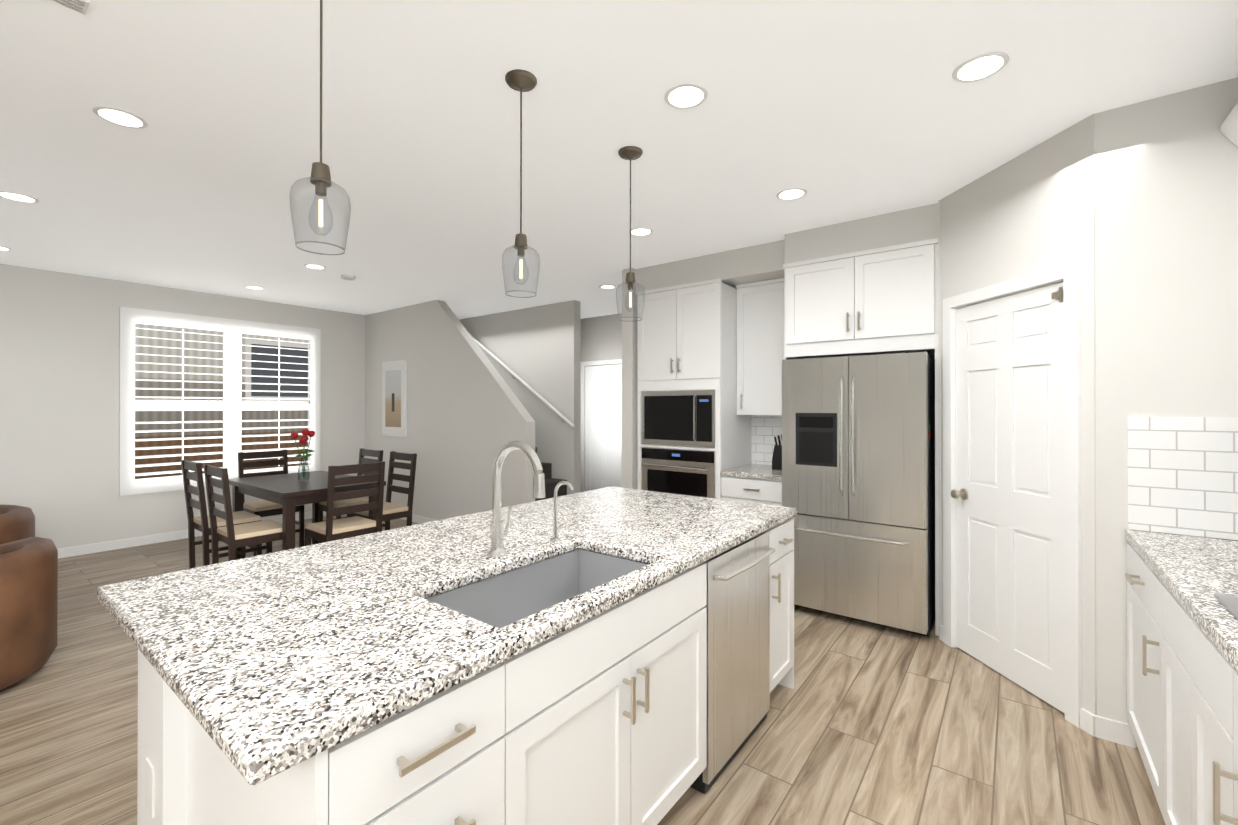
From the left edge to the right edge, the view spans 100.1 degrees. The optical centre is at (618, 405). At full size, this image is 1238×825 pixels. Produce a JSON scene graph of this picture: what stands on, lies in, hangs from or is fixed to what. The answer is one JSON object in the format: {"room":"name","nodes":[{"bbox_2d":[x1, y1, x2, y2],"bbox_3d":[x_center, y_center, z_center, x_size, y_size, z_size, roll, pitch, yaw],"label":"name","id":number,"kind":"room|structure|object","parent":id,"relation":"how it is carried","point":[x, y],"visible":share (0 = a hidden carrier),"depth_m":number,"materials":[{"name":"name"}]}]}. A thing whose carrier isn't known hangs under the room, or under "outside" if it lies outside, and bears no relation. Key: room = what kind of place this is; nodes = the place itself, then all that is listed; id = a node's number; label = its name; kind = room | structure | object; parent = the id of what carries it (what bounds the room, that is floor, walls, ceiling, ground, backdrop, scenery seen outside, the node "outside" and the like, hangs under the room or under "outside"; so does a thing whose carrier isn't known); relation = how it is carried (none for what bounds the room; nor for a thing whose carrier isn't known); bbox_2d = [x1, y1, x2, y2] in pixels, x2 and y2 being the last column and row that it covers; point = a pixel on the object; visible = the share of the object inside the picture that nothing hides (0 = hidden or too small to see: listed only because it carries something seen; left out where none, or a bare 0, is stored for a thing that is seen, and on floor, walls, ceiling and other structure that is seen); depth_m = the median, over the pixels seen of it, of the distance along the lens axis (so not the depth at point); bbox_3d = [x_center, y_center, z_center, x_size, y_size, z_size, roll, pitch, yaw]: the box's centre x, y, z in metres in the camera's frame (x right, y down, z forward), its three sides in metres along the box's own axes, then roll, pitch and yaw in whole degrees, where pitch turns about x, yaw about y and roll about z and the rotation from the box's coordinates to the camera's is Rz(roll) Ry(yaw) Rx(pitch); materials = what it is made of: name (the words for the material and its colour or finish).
{"room":"dining room and kitchen","nodes":[
{"label":"dining room and kitchen","id":0,"kind":"room"},
{"bbox_2d":[0,264,364,548],"bbox_3d":[-5.021,0.091,5.483,0.150,2.730,9.050,0,0,37],"label":"wall","id":1,"kind":"structure","parent":0,"point":[59,404],"depth_m":5.10,"materials":[{"name":"white paint"}]},
{"bbox_2d":[57,511,325,558],"bbox_3d":[-5.576,1.409,4.619,0.012,0.090,6.650,0,0,37],"label":"baseboard","id":2,"kind":"structure","parent":1,"relation":"attached to","point":[157,538],"depth_m":5.35,"materials":[{"name":"white paint"}]},
{"bbox_2d":[119,307,320,495],"bbox_3d":[-4.536,-0.042,6.056,0.225,1.920,1.910,0,0,37],"label":"window","id":3,"kind":"structure","parent":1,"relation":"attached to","point":[231,405],"depth_m":5.89,"materials":[{"name":"white paint"}]},
{"bbox_2d":[365,300,534,519],"bbox_3d":[-2.215,0.094,6.316,3.300,2.730,0.120,0,0,37],"label":"wall","id":4,"kind":"structure","parent":0,"point":[469,417],"depth_m":6.12,"materials":[{"name":"white paint"}]},
{"bbox_2d":[382,360,406,436],"bbox_3d":[-2.937,-0.090,6.770,0.560,0.980,0.032,0,0,37],"label":"picture frame","id":5,"kind":"object","parent":4,"relation":"attached to","point":[394,398],"visible":1,"depth_m":6.74,"materials":[{"name":"white paint"}]},
{"bbox_2d":[399,514,435,523],"bbox_3d":[-2.234,1.413,6.243,3.272,0.090,0.012,0,0,37],"label":"baseboard","id":6,"kind":"structure","parent":4,"relation":"attached to","point":[415,518],"depth_m":6.42,"materials":[{"name":"white paint"}]},
{"bbox_2d":[459,300,580,494],"bbox_3d":[-1.707,0.096,7.211,3.020,2.730,0.120,0,0,37],"label":"wall","id":7,"kind":"structure","parent":0,"point":[537,349],"depth_m":6.52,"materials":[{"name":"white paint"}]},
{"bbox_2d":[468,332,574,427],"bbox_3d":[-1.337,-0.387,6.799,2.073,1.323,0.085,0,0,37],"label":"handrail","id":8,"kind":"object","parent":7,"relation":"attached to","point":[538,395],"visible":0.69,"depth_m":6.65,"materials":[{"name":"white paint"}]},
{"bbox_2d":[0,514,1164,824],"bbox_3d":[-1.330,1.500,3.384,8.700,0.100,10.200,0,0,37],"label":"floor","id":9,"kind":"structure","parent":0,"point":[868,724],"depth_m":2.23,"materials":[{"name":"brown wood"}]},
{"bbox_2d":[0,505,34,543],"bbox_3d":[-4.686,1.027,3.522,0.999,0.846,0.955,0,0,37],"label":"barrel chair","id":10,"kind":"object","parent":9,"relation":"on","point":[17,522],"visible":0.4,"depth_m":3.66,"materials":[{"name":"brown leather"}]},
{"bbox_2d":[0,537,57,690],"bbox_3d":[-3.540,1.029,2.588,1.036,0.836,1.000,0,0,37],"label":"barrel chair","id":11,"kind":"object","parent":9,"relation":"on","point":[28,600],"visible":1,"depth_m":2.67,"materials":[{"name":"brown leather"}]},
{"bbox_2d":[181,460,261,568],"bbox_3d":[-3.505,0.963,4.574,0.440,0.980,0.470,0,0,37],"label":"dining chair","id":12,"kind":"object","parent":9,"relation":"on","point":[201,523],"visible":0.65,"depth_m":4.48,"materials":[{"name":"black wood"}]},
{"bbox_2d":[204,464,281,563],"bbox_3d":[-2.996,0.962,4.186,0.440,0.980,0.470,0,0,37],"label":"dining chair","id":13,"kind":"object","parent":9,"relation":"on","point":[233,536],"visible":0.73,"depth_m":4.09,"materials":[{"name":"black wood"}]},
{"bbox_2d":[238,449,303,555],"bbox_3d":[-3.564,0.966,5.312,0.470,0.980,0.440,0,0,37],"label":"dining chair","id":14,"kind":"object","parent":9,"relation":"on","point":[263,508],"visible":0.52,"depth_m":5.32,"materials":[{"name":"black wood"}]},
{"bbox_2d":[229,471,385,559],"bbox_3d":[-2.921,1.074,4.820,1.330,0.760,0.850,0,0,37],"label":"dining table","id":15,"kind":"object","parent":9,"relation":"on","point":[289,492],"visible":0.58,"depth_m":4.50,"materials":[{"name":"black wood"}]},
{"bbox_2d":[291,429,314,480],"bbox_3d":[-2.912,0.455,4.791,0.182,0.476,0.215,0,0,37],"label":"vase","id":16,"kind":"object","parent":15,"relation":"on","point":[303,439],"visible":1,"depth_m":4.78,"materials":[{"name":"clear glass"}]},
{"bbox_2d":[305,461,384,545],"bbox_3d":[-2.293,0.963,4.340,0.470,0.980,0.440,0,0,37],"label":"dining chair","id":17,"kind":"object","parent":9,"relation":"on","point":[329,529],"visible":0.69,"depth_m":4.23,"materials":[{"name":"black wood"}]},
{"bbox_2d":[318,448,382,543],"bbox_3d":[-2.825,0.966,5.464,0.440,0.980,0.470,0,0,37],"label":"dining chair","id":18,"kind":"object","parent":9,"relation":"on","point":[322,506],"visible":0.25,"depth_m":5.48,"materials":[{"name":"black wood"}]},
{"bbox_2d":[347,451,416,529],"bbox_3d":[-2.316,0.965,5.076,0.440,0.980,0.470,0,0,37],"label":"dining chair","id":19,"kind":"object","parent":9,"relation":"on","point":[391,511],"visible":0.52,"depth_m":5.12,"materials":[{"name":"black wood"}]},
{"bbox_2d":[137,517,793,824],"bbox_3d":[-0.186,1.006,2.018,1.018,0.880,2.344,0,0,37],"label":"kitchen island","id":20,"kind":"object","parent":9,"relation":"on","point":[600,719],"visible":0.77,"depth_m":1.27,"materials":[{"name":"wood"},{"name":"white painted wood"},{"name":"brushed nickel"}]},
{"bbox_2d":[97,486,796,784],"bbox_3d":[-0.297,0.546,2.085,1.221,0.040,2.405,0,0,37],"label":"island countertop","id":21,"kind":"structure","parent":20,"relation":"on","point":[267,666],"depth_m":1.32,"materials":[{"name":"stone"}]},
{"bbox_2d":[487,441,545,557],"bbox_3d":[-0.340,0.321,1.770,0.265,0.406,0.099,0,0,37],"label":"faucet","id":22,"kind":"object","parent":21,"relation":"on","point":[498,532],"visible":1,"depth_m":1.79,"materials":[{"name":"silver metal"}]},
{"bbox_2d":[427,549,648,627],"bbox_3d":[-0.217,0.674,1.630,0.418,0.217,0.738,0,0,37],"label":"sink","id":23,"kind":"object","parent":21,"relation":"in","point":[504,599],"visible":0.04,"depth_m":1.85,"materials":[{"name":"silver metal"}]},
{"bbox_2d":[550,481,573,541],"bbox_3d":[-0.209,0.407,2.007,0.116,0.236,0.067,0,0,37],"label":"faucet","id":24,"kind":"object","parent":21,"relation":"on","point":[555,537],"visible":1,"depth_m":2.01,"materials":[{"name":"silver metal"}]},
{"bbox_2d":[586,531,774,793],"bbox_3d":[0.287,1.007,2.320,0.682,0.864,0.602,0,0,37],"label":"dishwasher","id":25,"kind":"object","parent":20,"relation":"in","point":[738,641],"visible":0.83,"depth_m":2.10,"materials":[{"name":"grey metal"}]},
{"bbox_2d":[535,447,566,500],"bbox_3d":[-1.829,0.257,6.663,3.370,2.405,0.888,0,0,37],"label":"stairs","id":26,"kind":"structure","parent":9,"relation":"on","point":[551,483],"depth_m":6.25,"materials":[{"name":"grey carpet"}]},
{"bbox_2d":[717,474,781,505],"bbox_3d":[1.251,1.013,4.343,0.556,0.880,0.634,0,0,37],"label":"base cabinet","id":27,"kind":"object","parent":9,"relation":"on","point":[733,487],"depth_m":4.11,"materials":[{"name":"white wood"}]},
{"bbox_2d":[721,462,781,477],"bbox_3d":[1.248,0.553,4.340,0.558,0.040,0.645,0,0,37],"label":"countertop","id":28,"kind":"structure","parent":27,"relation":"on","point":[755,470],"depth_m":4.22,"materials":[{"name":"white stone"}]},
{"bbox_2d":[772,434,781,469],"bbox_3d":[1.349,0.386,4.349,0.090,0.292,0.120,0,0,37],"label":"knife block","id":29,"kind":"object","parent":28,"relation":"on","point":[777,459],"visible":0.67,"depth_m":4.32,"materials":[{"name":"black"}]},
{"bbox_2d":[782,350,934,636],"bbox_3d":[1.755,0.556,3.730,0.896,1.790,0.929,0,0,37],"label":"refrigerator","id":30,"kind":"object","parent":9,"relation":"on","point":[858,463],"visible":0.96,"depth_m":3.36,"materials":[{"name":"grey metal"}]},
{"bbox_2d":[1125,529,1237,824],"bbox_3d":[0.988,0.980,0.178,0.673,0.920,4.655,0,0,37],"label":"base cabinet","id":31,"kind":"object","parent":9,"relation":"on","point":[1182,669],"depth_m":1.56,"materials":[{"name":"white wood"}]},
{"bbox_2d":[1214,593,1237,618],"bbox_3d":[1.597,0.491,0.963,0.505,0.061,0.760,0,0,37],"label":"cooktop","id":32,"kind":"object","parent":31,"relation":"in","point":[1229,603],"visible":1,"depth_m":1.36,"materials":[{"name":"silver metal"}]},
{"bbox_2d":[581,313,621,490],"bbox_3d":[-0.500,0.098,7.630,4.430,2.730,0.150,0,0,37],"label":"wall","id":33,"kind":"structure","parent":0,"point":[601,337],"depth_m":7.36,"materials":[{"name":"grey paint"}]},
{"bbox_2d":[581,359,621,491],"bbox_3d":[-0.205,0.411,7.298,0.880,2.100,0.018,0,0,37],"label":"door frame","id":34,"kind":"structure","parent":33,"relation":"attached to","point":[602,362],"depth_m":7.53,"materials":[{"name":"white paint"}]},
{"bbox_2d":[585,364,621,490],"bbox_3d":[-0.182,0.443,7.329,0.750,2.022,0.035,0,0,37],"label":"hall door","id":35,"kind":"structure","parent":33,"relation":"in","point":[603,426],"depth_m":7.34,"materials":[{"name":"white paint"}]},
{"bbox_2d":[0,0,1237,318],"bbox_3d":[-1.330,-1.330,3.392,8.700,0.100,10.200,0,0,37],"label":"ceiling","id":36,"kind":"structure","parent":0,"point":[844,110],"depth_m":2.36,"materials":[{"name":"white paint"}]},
{"bbox_2d":[0,246,11,250],"bbox_3d":[-5.031,-1.276,4.180,0.180,0.004,0.180,0,0,37],"label":"recessed light","id":37,"kind":"object","parent":36,"relation":"in","point":[2,248],"visible":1,"depth_m":4.21,"materials":[{"name":"white paint"}]},
{"bbox_2d":[0,191,38,202],"bbox_3d":[-3.692,-1.279,3.182,0.180,0.004,0.180,0,0,37],"label":"recessed light","id":38,"kind":"object","parent":36,"relation":"in","point":[14,196],"visible":1,"depth_m":3.18,"materials":[{"name":"white paint"}]},
{"bbox_2d":[51,0,89,14],"bbox_3d":[-1.755,-1.280,1.615,0.080,0.010,0.140,0,0,37],"label":"ceiling vent","id":39,"kind":"object","parent":36,"relation":"in","point":[81,6],"visible":1,"depth_m":1.65,"materials":[{"name":"white paint"}]},
{"bbox_2d":[92,106,147,128],"bbox_3d":[-2.219,-1.281,2.309,0.180,0.004,0.180,0,0,37],"label":"recessed light","id":40,"kind":"object","parent":36,"relation":"in","point":[123,118],"visible":1,"depth_m":2.30,"materials":[{"name":"white paint"}]},
{"bbox_2d":[244,286,264,289],"bbox_3d":[-3.929,-1.272,5.590,0.180,0.004,0.180,0,0,37],"label":"recessed light","id":41,"kind":"object","parent":36,"relation":"in","point":[256,287],"visible":1,"depth_m":5.58,"materials":[{"name":"white paint"}]},
{"bbox_2d":[304,264,325,269],"bbox_3d":[-2.790,-1.274,4.758,0.180,0.004,0.180,0,0,37],"label":"recessed light","id":42,"kind":"object","parent":36,"relation":"in","point":[316,266],"visible":1,"depth_m":4.74,"materials":[{"name":"white paint"}]},
{"bbox_2d":[289,0,350,254],"bbox_3d":[-0.835,-0.862,1.452,0.150,0.848,0.150,0,0,37],"label":"pendant light","id":43,"kind":"object","parent":36,"relation":"hanging from","point":[320,179],"visible":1,"depth_m":1.45,"materials":[{"name":"clear glass"}]},
{"bbox_2d":[341,274,355,280],"bbox_3d":[-2.665,-1.258,5.103,0.130,0.034,0.130,0,0,37],"label":"smoke detector","id":44,"kind":"object","parent":36,"relation":"attached to","point":[348,277],"visible":1,"depth_m":5.07,"materials":[{"name":"white plastic"}]},
{"bbox_2d":[501,69,539,297],"bbox_3d":[-0.386,-0.860,2.040,0.150,0.848,0.150,0,0,37],"label":"pendant light","id":45,"kind":"object","parent":36,"relation":"hanging from","point":[520,80],"visible":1,"depth_m":2.03,"materials":[{"name":"clear glass"}]},
{"bbox_2d":[599,285,615,288],"bbox_3d":[-0.121,-1.272,5.551,0.180,0.004,0.180,0,0,37],"label":"recessed light","id":46,"kind":"object","parent":36,"relation":"in","point":[608,286],"visible":1,"depth_m":5.53,"materials":[{"name":"white paint"}]},
{"bbox_2d":[616,146,644,321],"bbox_3d":[0.058,-0.858,2.620,0.150,0.848,0.150,0,0,37],"label":"pendant light","id":47,"kind":"object","parent":36,"relation":"hanging from","point":[630,153],"visible":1,"depth_m":2.61,"materials":[{"name":"clear glass"}]},
{"bbox_2d":[629,227,652,235],"bbox_3d":[0.162,-1.277,3.813,0.180,0.004,0.180,0,0,37],"label":"recessed light","id":48,"kind":"object","parent":36,"relation":"in","point":[641,231],"visible":0.92,"depth_m":3.80,"materials":[{"name":"white paint"}]},
{"bbox_2d":[664,83,707,108],"bbox_3d":[0.278,-1.282,2.152,0.180,0.004,0.180,0,0,37],"label":"recessed light","id":49,"kind":"object","parent":36,"relation":"in","point":[685,96],"visible":1,"depth_m":2.15,"materials":[{"name":"white paint"}]},
{"bbox_2d":[636,239,784,293],"bbox_3d":[1.304,-1.162,4.340,2.435,0.230,0.595,0,0,37],"label":"soffit","id":50,"kind":"structure","parent":36,"relation":"attached to","point":[751,264],"depth_m":4.32,"materials":[{"name":"white paint"}]},
{"bbox_2d":[776,188,806,199],"bbox_3d":[1.044,-1.279,3.139,0.180,0.004,0.180,0,0,37],"label":"recessed light","id":51,"kind":"object","parent":36,"relation":"in","point":[791,194],"visible":1,"depth_m":3.14,"materials":[{"name":"white paint"}]},
{"bbox_2d":[952,52,1009,82],"bbox_3d":[1.372,-1.282,1.970,0.180,0.004,0.180,0,0,37],"label":"recessed light","id":52,"kind":"object","parent":36,"relation":"in","point":[978,67],"visible":1,"depth_m":1.96,"materials":[{"name":"white paint"}]},
{"bbox_2d":[622,268,636,488],"bbox_3d":[0.621,0.091,5.547,0.120,2.730,1.800,0,0,37],"label":"wall","id":53,"kind":"structure","parent":0,"point":[629,404],"depth_m":4.83,"materials":[{"name":"white paint"}]},
{"bbox_2d":[641,447,714,498],"bbox_3d":[0.656,0.736,4.718,0.736,0.711,0.633,0,0,37],"label":"wall oven","id":54,"kind":"object","parent":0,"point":[681,471],"visible":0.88,"depth_m":4.49,"materials":[{"name":"silver metal"}]},
{"bbox_2d":[785,203,937,263],"bbox_3d":[1.663,-1.164,3.616,0.985,0.230,0.120,0,0,37],"label":"soffit","id":55,"kind":"structure","parent":0,"point":[915,224],"depth_m":3.53,"materials":[{"name":"white paint"}]},
{"bbox_2d":[816,349,934,358],"bbox_3d":[2.084,0.087,4.209,3.830,2.730,0.150,0,0,37],"label":"wall","id":56,"kind":"structure","parent":0,"point":[931,352],"depth_m":4.14,"materials":[{"name":"white paint"}]},
{"bbox_2d":[637,278,736,393],"bbox_3d":[0.686,-0.587,4.760,0.836,0.913,0.604,0,0,37],"label":"upper cabinet","id":57,"kind":"object","parent":56,"relation":"attached to","point":[733,347],"depth_m":4.47,"materials":[{"name":"white wood"}]},
{"bbox_2d":[641,390,714,447],"bbox_3d":[0.635,0.111,4.693,0.736,0.481,0.500,0,0,37],"label":"microwave","id":58,"kind":"object","parent":57,"relation":"in","point":[679,418],"visible":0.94,"depth_m":4.49,"materials":[{"name":"silver metal"}]},
{"bbox_2d":[733,274,816,417],"bbox_3d":[1.342,-0.481,4.466,0.556,1.128,0.335,0,0,37],"label":"upper cabinet","id":59,"kind":"object","parent":56,"relation":"attached to","point":[761,348],"depth_m":4.38,"materials":[{"name":"white wood"}]},
{"bbox_2d":[785,238,937,353],"bbox_3d":[1.833,-0.748,3.840,0.942,0.598,0.735,0,0,37],"label":"upper cabinet","id":60,"kind":"object","parent":56,"relation":"attached to","point":[884,298],"depth_m":3.51,"materials":[{"name":"white wood"}]},
{"bbox_2d":[938,200,940,638],"bbox_3d":[2.267,0.085,3.497,0.115,2.730,0.760,0,0,37],"label":"wall","id":61,"kind":"structure","parent":0,"point":[939,298],"depth_m":3.23,"materials":[{"name":"white paint"}]},
{"bbox_2d":[941,113,1096,715],"bbox_3d":[2.091,0.083,2.749,0.100,2.730,0.948,0,0,-5],"label":"wall","id":62,"kind":"structure","parent":0,"point":[1030,211],"depth_m":2.49,"materials":[{"name":"white paint"}]},
{"bbox_2d":[950,282,1064,712],"bbox_3d":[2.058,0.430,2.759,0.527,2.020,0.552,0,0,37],"label":"pantry door","id":63,"kind":"structure","parent":62,"relation":"in","point":[1007,493],"depth_m":2.71,"materials":[{"name":"white paint"}]},
{"bbox_2d":[943,260,1081,727],"bbox_3d":[2.081,0.398,2.757,0.118,2.100,0.848,0,0,-5],"label":"door frame","id":64,"kind":"structure","parent":62,"relation":"attached to","point":[1068,275],"depth_m":2.38,"materials":[{"name":"white paint"}]},
{"bbox_2d":[1095,77,1237,747],"bbox_3d":[2.411,0.081,2.091,0.740,2.730,0.100,0,0,37],"label":"wall","id":65,"kind":"structure","parent":0,"point":[1166,221],"depth_m":2.17,"materials":[{"name":"white paint"}]},
{"bbox_2d":[1127,416,1237,539],"bbox_3d":[2.417,0.285,2.016,0.630,0.478,0.012,0,0,37],"label":"backsplash","id":66,"kind":"structure","parent":65,"relation":"attached to","point":[1182,475],"depth_m":2.10,"materials":[{"name":"tile"}]},
{"bbox_3d":[1.360,0.075,-0.019,0.150,2.730,7.750,0,0,37],"label":"wall","id":67,"kind":"structure","parent":0,"visible":0},
{"bbox_2d":[1236,119,1237,146],"bbox_3d":[2.267,-0.531,1.555,0.305,1.150,0.920,0,0,37],"label":"upper cabinet","id":68,"kind":"object","parent":67,"relation":"attached to","point":[1236,119],"depth_m":1.97,"materials":[{"name":"white"}]},
{"label":"outside","id":69,"kind":"structure","parent":0,"visible":0},
{"bbox_2d":[135,324,307,478],"bbox_3d":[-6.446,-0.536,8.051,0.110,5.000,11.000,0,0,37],"label":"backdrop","id":70,"kind":"structure","parent":69,"point":[147,416],"depth_m":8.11,"materials":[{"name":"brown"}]}
]}

